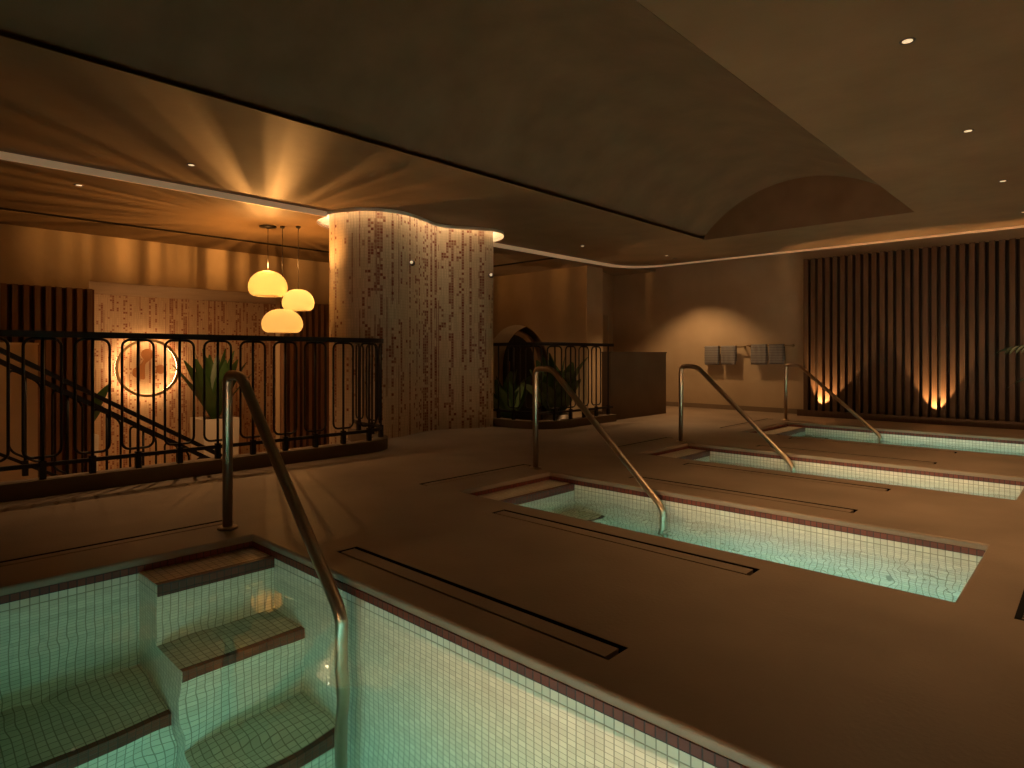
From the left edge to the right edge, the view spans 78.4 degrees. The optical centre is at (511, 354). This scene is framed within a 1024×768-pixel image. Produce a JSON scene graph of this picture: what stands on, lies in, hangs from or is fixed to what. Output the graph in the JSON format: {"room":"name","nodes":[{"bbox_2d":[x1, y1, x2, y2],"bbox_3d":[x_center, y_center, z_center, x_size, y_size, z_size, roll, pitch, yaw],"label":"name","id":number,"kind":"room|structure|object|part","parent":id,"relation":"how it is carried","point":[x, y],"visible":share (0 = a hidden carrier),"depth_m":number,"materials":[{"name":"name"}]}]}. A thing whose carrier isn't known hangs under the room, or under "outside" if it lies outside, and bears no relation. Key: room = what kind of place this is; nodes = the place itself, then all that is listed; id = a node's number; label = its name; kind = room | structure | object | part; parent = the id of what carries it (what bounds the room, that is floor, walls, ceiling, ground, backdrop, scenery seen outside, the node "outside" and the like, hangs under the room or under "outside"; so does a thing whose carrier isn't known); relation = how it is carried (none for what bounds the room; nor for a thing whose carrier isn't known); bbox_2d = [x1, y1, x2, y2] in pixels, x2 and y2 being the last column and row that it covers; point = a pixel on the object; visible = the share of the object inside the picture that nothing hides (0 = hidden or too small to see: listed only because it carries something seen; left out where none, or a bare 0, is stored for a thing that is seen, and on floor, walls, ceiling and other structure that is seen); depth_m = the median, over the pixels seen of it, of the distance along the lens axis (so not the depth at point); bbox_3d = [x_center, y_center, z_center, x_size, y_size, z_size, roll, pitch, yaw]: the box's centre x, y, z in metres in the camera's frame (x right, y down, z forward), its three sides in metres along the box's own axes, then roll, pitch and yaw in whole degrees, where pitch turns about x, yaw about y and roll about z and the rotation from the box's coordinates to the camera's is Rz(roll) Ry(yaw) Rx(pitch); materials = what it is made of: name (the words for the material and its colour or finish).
{"room":"spa pool room","nodes":[
{"label":"spa pool room","id":0,"kind":"room"},
{"bbox_2d":[0,344,37,481],"bbox_3d":[-7.173,1.185,6.874,0.170,2.630,3.180,0,0,43],"label":"wall","id":1,"kind":"structure","parent":0,"point":[31,351],"depth_m":7.83,"materials":[{"name":"brown wood"}]},
{"bbox_2d":[0,342,38,344],"bbox_3d":[-7.168,-0.142,6.876,0.185,0.025,3.190,0,0,43],"label":"trim","id":2,"kind":"structure","parent":1,"relation":"on","point":[11,343],"depth_m":7.83,"materials":[{"name":"beige paint"}]},
{"bbox_2d":[0,224,328,449],"bbox_3d":[-5.219,0.340,9.374,0.150,4.320,12.500,0,0,43],"label":"wall","id":3,"kind":"structure","parent":0,"point":[24,251],"depth_m":9.07,"materials":[{"name":"paint"}]},
{"bbox_2d":[0,283,93,477],"bbox_3d":[-7.224,0.800,7.045,0.118,3.400,4.360,0,0,43],"label":"panel","id":4,"kind":"object","parent":3,"relation":"attached to","point":[22,307],"visible":0.48,"depth_m":8.32,"materials":[{"name":"red wood"}]},
{"bbox_2d":[280,302,328,449],"bbox_3d":[-3.249,0.800,11.269,0.118,3.400,1.840,0,0,43],"label":"panel","id":5,"kind":"object","parent":3,"relation":"attached to","point":[315,321],"visible":0.2,"depth_m":10.90,"materials":[{"name":"red wood"}]},
{"bbox_2d":[89,282,275,303],"bbox_3d":[-5.612,-1.150,11.255,3.000,0.100,6.300,0,0,43],"label":"ceiling","id":6,"kind":"structure","parent":0,"point":[99,288],"depth_m":11.23,"materials":[{"name":"paint"}]},
{"bbox_2d":[94,294,275,470],"bbox_3d":[-6.571,0.700,12.157,0.366,3.600,6.300,0,0,43],"label":"wall","id":7,"kind":"structure","parent":0,"point":[112,313],"depth_m":12.15,"materials":[{"name":"beige tile"}]},
{"bbox_2d":[115,339,177,396],"bbox_3d":[-6.864,0.245,11.814,0.190,1.090,1.090,0,0,43],"label":"wall medallion","id":8,"kind":"object","parent":7,"relation":"attached to","point":[146,354],"visible":0.77,"depth_m":11.83,"materials":[{"name":"brown metal"}]},
{"bbox_2d":[0,406,1023,767],"bbox_3d":[0.911,1.018,4.704,9.920,0.036,14.100,0,0,43],"label":"floor","id":9,"kind":"structure","parent":0,"point":[779,665],"depth_m":2.90,"materials":[{"name":"stone"}]},
{"bbox_2d":[0,520,221,566],"bbox_3d":[-2.368,1.030,3.087,0.100,0.060,1.950,0,0,43],"label":"drain","id":10,"kind":"object","parent":9,"relation":"in","point":[162,533],"visible":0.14,"depth_m":3.31,"materials":[{"name":"metal"}]},
{"bbox_2d":[0,330,387,501],"bbox_3d":[-2.596,0.414,5.424,1.023,1.172,4.494,0,0,30],"label":"guard railing","id":11,"kind":"object","parent":9,"relation":"on","point":[362,441],"visible":0.98,"depth_m":5.15,"materials":[{"name":"metal"}]},
{"bbox_3d":[-2.605,0.785,5.414,0.914,0.030,4.436,0,0,30],"label":"rail","id":12,"kind":"part","parent":11,"relation":"part of","materials":[{"name":"metal"}]},
{"bbox_3d":[-2.603,-0.150,5.416,0.942,0.045,4.451,0,0,30],"label":"rail","id":13,"kind":"part","parent":11,"relation":"part of","materials":[{"name":"metal"}]},
{"bbox_2d":[0,541,747,767],"bbox_3d":[-0.843,2.018,1.943,3.210,1.964,1.635,0,0,43],"label":"plunge pool","id":14,"kind":"object","parent":9,"relation":"in","point":[161,578],"visible":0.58,"depth_m":2.61,"materials":[{"name":"tile"}]},
{"bbox_2d":[217,370,346,619],"bbox_3d":[-1.184,1.494,3.153,0.112,2.812,1.428,0,0,-44],"label":"grab rail","id":15,"kind":"object","parent":14,"relation":"attached to","point":[336,603],"visible":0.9,"depth_m":3.19,"materials":[{"name":"metal"}]},
{"bbox_2d":[0,567,679,767],"bbox_3d":[-0.843,2.016,1.943,3.034,1.792,1.459,0,0,43],"label":"pool water","id":16,"kind":"object","parent":14,"relation":"in","point":[257,669],"visible":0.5,"depth_m":2.05,"materials":[{"name":"teal liquid"}]},
{"bbox_2d":[421,464,530,485],"bbox_3d":[-0.274,1.030,5.283,0.100,0.060,1.220,0,0,43],"label":"drain","id":17,"kind":"object","parent":9,"relation":"in","point":[522,465],"visible":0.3,"depth_m":5.22,"materials":[{"name":"metal"}]},
{"bbox_2d":[338,547,626,659],"bbox_3d":[-0.247,1.030,2.670,1.660,0.060,0.120,0,0,43],"label":"drain","id":18,"kind":"object","parent":9,"relation":"in","point":[598,646],"visible":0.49,"depth_m":2.50,"materials":[{"name":"metal"}]},
{"bbox_2d":[493,342,615,428],"bbox_3d":[0.718,0.414,8.938,1.966,1.172,0.746,0,0,-18],"label":"guard railing","id":19,"kind":"object","parent":9,"relation":"on","point":[570,422],"visible":0.94,"depth_m":8.72,"materials":[{"name":"metal"}]},
{"bbox_3d":[0.723,0.785,8.949,1.881,0.030,0.648,0,0,-17],"label":"rail","id":20,"kind":"part","parent":19,"relation":"part of","materials":[{"name":"metal"}]},
{"bbox_3d":[0.722,-0.150,8.946,1.903,0.045,0.673,0,0,-18],"label":"rail","id":21,"kind":"part","parent":19,"relation":"part of","materials":[{"name":"metal"}]},
{"bbox_2d":[493,510,759,575],"bbox_3d":[0.514,1.030,3.457,1.660,0.060,0.120,0,0,43],"label":"drain","id":22,"kind":"object","parent":9,"relation":"in","point":[729,566],"visible":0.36,"depth_m":3.32,"materials":[{"name":"metal"}]},
{"bbox_2d":[618,437,670,447],"bbox_3d":[1.518,1.030,7.188,0.100,0.060,1.150,0,0,43],"label":"drain","id":23,"kind":"object","parent":9,"relation":"in","point":[665,438],"visible":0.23,"depth_m":7.18,"materials":[{"name":"metal"}]},
{"bbox_2d":[470,476,985,564],"bbox_3d":[1.061,2.018,3.966,3.210,1.964,1.250,0,0,43],"label":"plunge pool","id":24,"kind":"object","parent":9,"relation":"in","point":[536,489],"visible":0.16,"depth_m":4.22,"materials":[{"name":"tile"}]},
{"bbox_2d":[529,366,664,509],"bbox_3d":[0.650,1.498,5.046,0.112,2.804,1.436,0,0,-42],"label":"grab rail","id":25,"kind":"object","parent":24,"relation":"attached to","point":[579,403],"visible":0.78,"depth_m":5.13,"materials":[{"name":"metal"}]},
{"bbox_2d":[519,490,976,601],"bbox_3d":[1.061,2.016,3.966,3.034,1.792,1.074,0,0,43],"label":"pool water","id":26,"kind":"object","parent":24,"relation":"in","point":[945,579],"visible":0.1,"depth_m":3.71,"materials":[{"name":"teal liquid"}]},
{"bbox_2d":[629,477,856,512],"bbox_3d":[1.590,1.030,4.587,1.670,0.060,0.120,0,0,43],"label":"drain","id":27,"kind":"object","parent":9,"relation":"in","point":[644,478],"visible":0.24,"depth_m":4.47,"materials":[{"name":"metal"}]},
{"bbox_2d":[720,419,770,427],"bbox_3d":[3.469,1.030,9.231,0.100,0.060,1.700,0,0,43],"label":"drain","id":28,"kind":"object","parent":9,"relation":"in","point":[762,419],"visible":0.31,"depth_m":9.06,"materials":[{"name":"metal"}]},
{"bbox_2d":[682,463,890,490],"bbox_3d":[2.194,1.030,5.213,1.650,0.060,0.120,0,0,43],"label":"drain","id":29,"kind":"object","parent":9,"relation":"in","point":[690,464],"visible":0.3,"depth_m":5.13,"materials":[{"name":"metal"}]},
{"bbox_2d":[648,446,1023,491],"bbox_3d":[2.747,2.018,5.757,3.210,1.964,1.250,0,0,43],"label":"plunge pool","id":30,"kind":"object","parent":9,"relation":"in","point":[687,452],"visible":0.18,"depth_m":6.00,"materials":[{"name":"tile"}]},
{"bbox_2d":[676,364,794,466],"bbox_3d":[2.383,1.503,6.776,0.112,2.794,1.378,0,0,-44],"label":"grab rail","id":31,"kind":"object","parent":30,"relation":"attached to","point":[709,379],"visible":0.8,"depth_m":6.88,"materials":[{"name":"metal"}]},
{"bbox_2d":[695,456,1020,499],"bbox_3d":[2.747,2.016,5.757,3.034,1.792,1.074,0,0,43],"label":"pool water","id":32,"kind":"object","parent":30,"relation":"in","point":[990,492],"visible":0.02,"depth_m":5.70,"materials":[{"name":"teal liquid"}]},
{"bbox_2d":[758,445,936,463],"bbox_3d":[3.315,1.030,6.369,1.660,0.060,0.120,0,0,43],"label":"drain","id":33,"kind":"object","parent":9,"relation":"in","point":[758,445],"visible":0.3,"depth_m":6.25,"materials":[{"name":"stone"}]},
{"bbox_2d":[788,438,956,452],"bbox_3d":[3.947,1.030,6.996,1.660,0.060,0.120,0,0,43],"label":"drain","id":34,"kind":"object","parent":9,"relation":"in","point":[788,438],"visible":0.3,"depth_m":6.94,"materials":[{"name":"metal"}]},
{"bbox_2d":[751,424,1023,447],"bbox_3d":[4.652,2.018,7.782,3.210,1.964,1.850,0,0,43],"label":"plunge pool","id":35,"kind":"object","parent":9,"relation":"in","point":[787,429],"visible":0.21,"depth_m":8.44,"materials":[{"name":"tile"}]},
{"bbox_2d":[782,363,881,437],"bbox_3d":[4.591,1.513,9.065,0.112,2.774,1.480,0,0,-36],"label":"grab rail","id":36,"kind":"object","parent":35,"relation":"attached to","point":[786,366],"visible":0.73,"depth_m":9.20,"materials":[{"name":"metal"}]},
{"bbox_2d":[789,431,1023,455],"bbox_3d":[4.652,2.016,7.782,3.034,1.792,1.674,0,0,43],"label":"pool water","id":37,"kind":"object","parent":35,"relation":"in","point":[894,441],"visible":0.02,"depth_m":7.95,"materials":[{"name":"teal liquid"}]},
{"bbox_2d":[994,345,1023,387],"bbox_3d":[6.579,0.289,6.298,2.534,1.423,2.651,0,0,-44],"label":"potted palm","id":38,"kind":"object","parent":9,"relation":"on","point":[1022,346],"visible":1,"depth_m":6.66,"materials":[{"name":"green plant"}]},
{"bbox_2d":[1014,590,1023,620],"bbox_3d":[2.435,1.030,2.679,0.366,0.059,1.160,0,0,43],"label":"floor grate","id":39,"kind":"object","parent":9,"relation":"in","point":[1019,615],"visible":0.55,"depth_m":2.46,"materials":[{"name":"grey metal"}]},
{"bbox_2d":[0,0,1023,276],"bbox_3d":[-0.101,-2.033,5.656,12.700,0.745,14.100,0,0,43],"label":"ceiling","id":40,"kind":"structure","parent":0,"point":[899,114],"depth_m":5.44,"materials":[{"name":"paint"}]},
{"bbox_2d":[0,151,326,216],"bbox_3d":[-4.611,-1.689,5.000,0.025,0.066,6.964,0,0,43],"label":"light","id":41,"kind":"object","parent":40,"relation":"attached to","point":[7,156],"visible":1,"depth_m":6.12,"materials":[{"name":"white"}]},
{"bbox_2d":[248,225,287,296],"bbox_3d":[-3.146,-1.210,8.097,0.480,0.900,0.480,0,0,43],"label":"pendant lamp","id":42,"kind":"object","parent":40,"relation":"hanging from","point":[262,283],"visible":0.99,"depth_m":7.93,"materials":[{"name":"glass"}]},
{"bbox_3d":[-3.146,-0.920,8.097,0.480,0.320,0.480,0,0,43],"label":"lamp shade","id":43,"kind":"part","parent":42,"relation":"part of","materials":[{"name":"glass"}]},
{"bbox_2d":[261,226,302,332],"bbox_3d":[-2.963,-0.975,8.102,0.510,1.370,0.510,0,0,43],"label":"pendant lamp","id":44,"kind":"object","parent":40,"relation":"hanging from","point":[282,320],"visible":0.98,"depth_m":7.92,"materials":[{"name":"glass"}]},
{"bbox_3d":[-2.963,-0.440,8.102,0.510,0.300,0.510,0,0,43],"label":"lamp shade","id":45,"kind":"part","parent":44,"relation":"part of","materials":[{"name":"glass"}]},
{"bbox_3d":[-2.963,-1.100,8.102,0.007,1.080,0.008,0,0,43],"label":"cord","id":46,"kind":"part","parent":44,"relation":"part of","materials":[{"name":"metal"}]},
{"bbox_2d":[282,226,313,310],"bbox_3d":[-2.757,-1.117,8.101,0.400,1.085,0.400,0,0,43],"label":"pendant lamp","id":47,"kind":"object","parent":40,"relation":"hanging from","point":[298,299],"visible":0.95,"depth_m":7.96,"materials":[{"name":"glass"}]},
{"bbox_3d":[-2.757,-0.710,8.101,0.400,0.270,0.400,0,0,43],"label":"lamp shade","id":48,"kind":"part","parent":47,"relation":"part of","materials":[{"name":"glass"}]},
{"bbox_3d":[-2.757,-1.228,8.101,0.007,0.825,0.008,0,0,43],"label":"cord","id":49,"kind":"part","parent":47,"relation":"part of","materials":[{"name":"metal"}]},
{"bbox_2d":[493,225,1023,267],"bbox_3d":[4.350,-1.691,7.831,9.197,0.066,4.100,0,0,43],"label":"light","id":50,"kind":"object","parent":40,"relation":"attached to","point":[498,245],"visible":0.95,"depth_m":10.27,"materials":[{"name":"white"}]},
{"bbox_2d":[899,37,915,44],"bbox_3d":[2.166,-1.720,3.440,0.082,0.007,0.082,0,0,43],"label":"recessed light","id":51,"kind":"object","parent":40,"relation":"in","point":[906,41],"visible":1,"depth_m":3.44,"materials":[{"name":"grey metal"}]},
{"bbox_2d":[962,129,973,132],"bbox_3d":[3.501,-1.720,4.821,0.082,0.007,0.082,0,0,43],"label":"recessed light","id":52,"kind":"object","parent":40,"relation":"in","point":[967,130],"visible":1,"depth_m":4.83,"materials":[{"name":"grey metal"}]},
{"bbox_2d":[493,266,602,417],"bbox_3d":[0.355,0.340,12.985,3.320,4.320,0.500,0,0,43],"label":"wall","id":53,"kind":"structure","parent":0,"point":[565,304],"depth_m":12.15,"materials":[{"name":"paint"}]},
{"bbox_2d":[503,331,540,419],"bbox_3d":[0.022,0.980,13.682,1.520,3.040,0.122,0,0,43],"label":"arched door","id":54,"kind":"structure","parent":53,"relation":"in","point":[519,336],"depth_m":13.46,"materials":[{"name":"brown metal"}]},
{"bbox_2d":[519,315,607,419],"bbox_3d":[0.804,0.850,13.696,3.000,3.300,0.150,0,0,43],"label":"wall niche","id":55,"kind":"object","parent":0,"point":[532,334],"visible":0.14,"depth_m":13.72,"materials":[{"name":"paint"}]},
{"bbox_2d":[603,315,603,351],"bbox_3d":[0.582,0.850,13.459,3.000,3.300,0.500,0,0,43],"label":"niche","id":56,"kind":"object","parent":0,"point":[603,315],"visible":0.07,"depth_m":12.60,"materials":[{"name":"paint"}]},
{"bbox_2d":[603,272,612,351],"bbox_3d":[1.693,0.290,12.524,0.190,4.420,1.788,0,0,25],"label":"wall","id":57,"kind":"structure","parent":0,"point":[607,279],"depth_m":13.00,"materials":[{"name":"paint"}]},
{"bbox_2d":[601,352,666,419],"bbox_3d":[2.015,0.493,10.225,0.180,1.086,1.685,0,0,43],"label":"wall","id":58,"kind":"structure","parent":0,"point":[637,380],"depth_m":10.05,"materials":[{"name":"paint"}]},
{"bbox_2d":[613,227,1023,408],"bbox_3d":[5.619,-0.560,10.057,10.400,3.220,0.150,0,0,43],"label":"wall","id":59,"kind":"structure","parent":0,"point":[679,311],"depth_m":11.48,"materials":[{"name":"paint"}]},
{"bbox_2d":[666,401,802,413],"bbox_3d":[3.531,0.958,11.909,3.820,0.085,0.015,0,0,43],"label":"baseboard","id":60,"kind":"structure","parent":59,"relation":"attached to","point":[695,405],"depth_m":11.46,"materials":[{"name":"wood"}]},
{"bbox_2d":[797,237,1023,429],"bbox_3d":[6.539,-0.300,8.867,4.730,2.600,0.318,0,0,43],"label":"wall","id":61,"kind":"structure","parent":59,"relation":"attached to","point":[914,335],"depth_m":9.36,"materials":[{"name":"brown wood"}]},
{"bbox_3d":[4.496,-0.165,10.936,0.800,0.047,0.110,0,0,43],"label":"towel bar","id":62,"kind":"object","parent":59,"relation":"attached to","visible":0},
{"bbox_2d":[751,344,767,364],"bbox_3d":[4.335,-0.011,11.016,0.275,0.357,0.068,0,0,43],"label":"towel","id":63,"kind":"object","parent":62,"relation":"hanging from","point":[759,352],"visible":1,"depth_m":10.98,"materials":[{"name":"grey fabric"}]},
{"bbox_2d":[769,344,784,363],"bbox_3d":[4.557,-0.015,10.807,0.255,0.347,0.068,0,0,43],"label":"towel","id":64,"kind":"object","parent":62,"relation":"hanging from","point":[776,351],"visible":1,"depth_m":10.78,"materials":[{"name":"grey fabric"}]},
{"bbox_3d":[3.895,-0.145,11.501,0.770,0.047,0.110,0,0,43],"label":"towel bar","id":65,"kind":"object","parent":59,"relation":"attached to","visible":0},
{"bbox_2d":[704,346,719,364],"bbox_3d":[3.700,0.004,11.614,0.270,0.347,0.068,0,0,43],"label":"towel","id":66,"kind":"object","parent":65,"relation":"hanging from","point":[712,353],"visible":1,"depth_m":11.58,"materials":[{"name":"grey fabric"}]},
{"bbox_2d":[721,346,736,364],"bbox_3d":[3.931,0.002,11.396,0.275,0.342,0.068,0,0,43],"label":"towel","id":67,"kind":"object","parent":65,"relation":"hanging from","point":[728,353],"visible":1,"depth_m":11.37,"materials":[{"name":"grey fabric"}]},
{"bbox_3d":[-4.376,2.550,9.577,8.500,0.100,14.250,0,0,43],"label":"floor","id":68,"kind":"structure","parent":0,"visible":0},
{"bbox_2d":[94,385,107,470],"bbox_3d":[-6.541,1.391,9.337,0.841,2.218,0.807,0,0,-12],"label":"potted plant","id":69,"kind":"object","parent":68,"relation":"on","point":[104,391],"visible":0.06,"depth_m":9.46,"materials":[{"name":"green plant"}]},
{"bbox_3d":[-6.539,1.850,9.394,0.500,1.300,0.500,0,0,43],"label":"pot","id":70,"kind":"part","parent":69,"relation":"part of","materials":[{"name":"white ceramic"}]},
{"bbox_2d":[172,348,250,459],"bbox_3d":[-5.255,1.192,11.119,1.181,2.617,1.220,0,0,12],"label":"potted plant","id":71,"kind":"object","parent":68,"relation":"on","point":[224,367],"visible":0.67,"depth_m":11.05,"materials":[{"name":"green plant"}]},
{"bbox_3d":[-5.330,1.810,11.263,0.620,1.380,0.620,0,0,43],"label":"pot","id":72,"kind":"part","parent":71,"relation":"part of","materials":[{"name":"white ceramic"}]},
{"bbox_2d":[329,211,492,443],"bbox_3d":[-1.359,0.225,8.553,1.310,4.550,2.374,0,0,43],"label":"column","id":73,"kind":"structure","parent":68,"relation":"on","point":[433,316],"depth_m":7.94,"materials":[{"name":"beige tile"}]},
{"bbox_2d":[409,260,414,265],"bbox_3d":[-1.284,-1.165,7.815,0.123,0.116,0.144,0,0,43],"label":"spotlight","id":74,"kind":"object","parent":73,"relation":"attached to","point":[412,262],"visible":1,"depth_m":7.80,"materials":[{"name":"metal"}]},
{"bbox_2d":[493,369,530,419],"bbox_3d":[-0.189,1.383,12.026,0.883,2.233,1.320,0,0,19],"label":"potted plant","id":75,"kind":"object","parent":68,"relation":"on","point":[503,405],"visible":0.44,"depth_m":11.92,"materials":[{"name":"green plant"}]},
{"bbox_2d":[521,353,587,419],"bbox_3d":[0.819,1.231,11.260,1.058,2.538,1.261,0,0,21],"label":"potted plant","id":76,"kind":"object","parent":68,"relation":"on","point":[550,361],"visible":0.42,"depth_m":10.99,"materials":[{"name":"green plant"}]},
{"bbox_3d":[0.791,1.775,11.230,0.500,1.450,0.500,0,0,43],"label":"pot","id":77,"kind":"part","parent":76,"relation":"part of","materials":[{"name":"white ceramic"}]},
{"bbox_3d":[-3.417,1.835,5.358,1.080,1.336,2.520,0,0,43],"label":"floor","id":78,"kind":"structure","parent":0,"visible":0},
{"bbox_2d":[0,347,221,475],"bbox_3d":[-3.736,0.849,5.748,0.058,2.533,2.650,0,0,43],"label":"balustrade","id":79,"kind":"object","parent":78,"relation":"on","point":[25,472],"visible":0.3,"depth_m":5.61,"materials":[{"name":"metal"}]},
{"bbox_3d":[-3.736,1.273,5.748,0.026,1.636,2.650,0,0,43],"label":"rail","id":80,"kind":"part","parent":79,"relation":"part of","materials":[{"name":"metal"}]}
]}

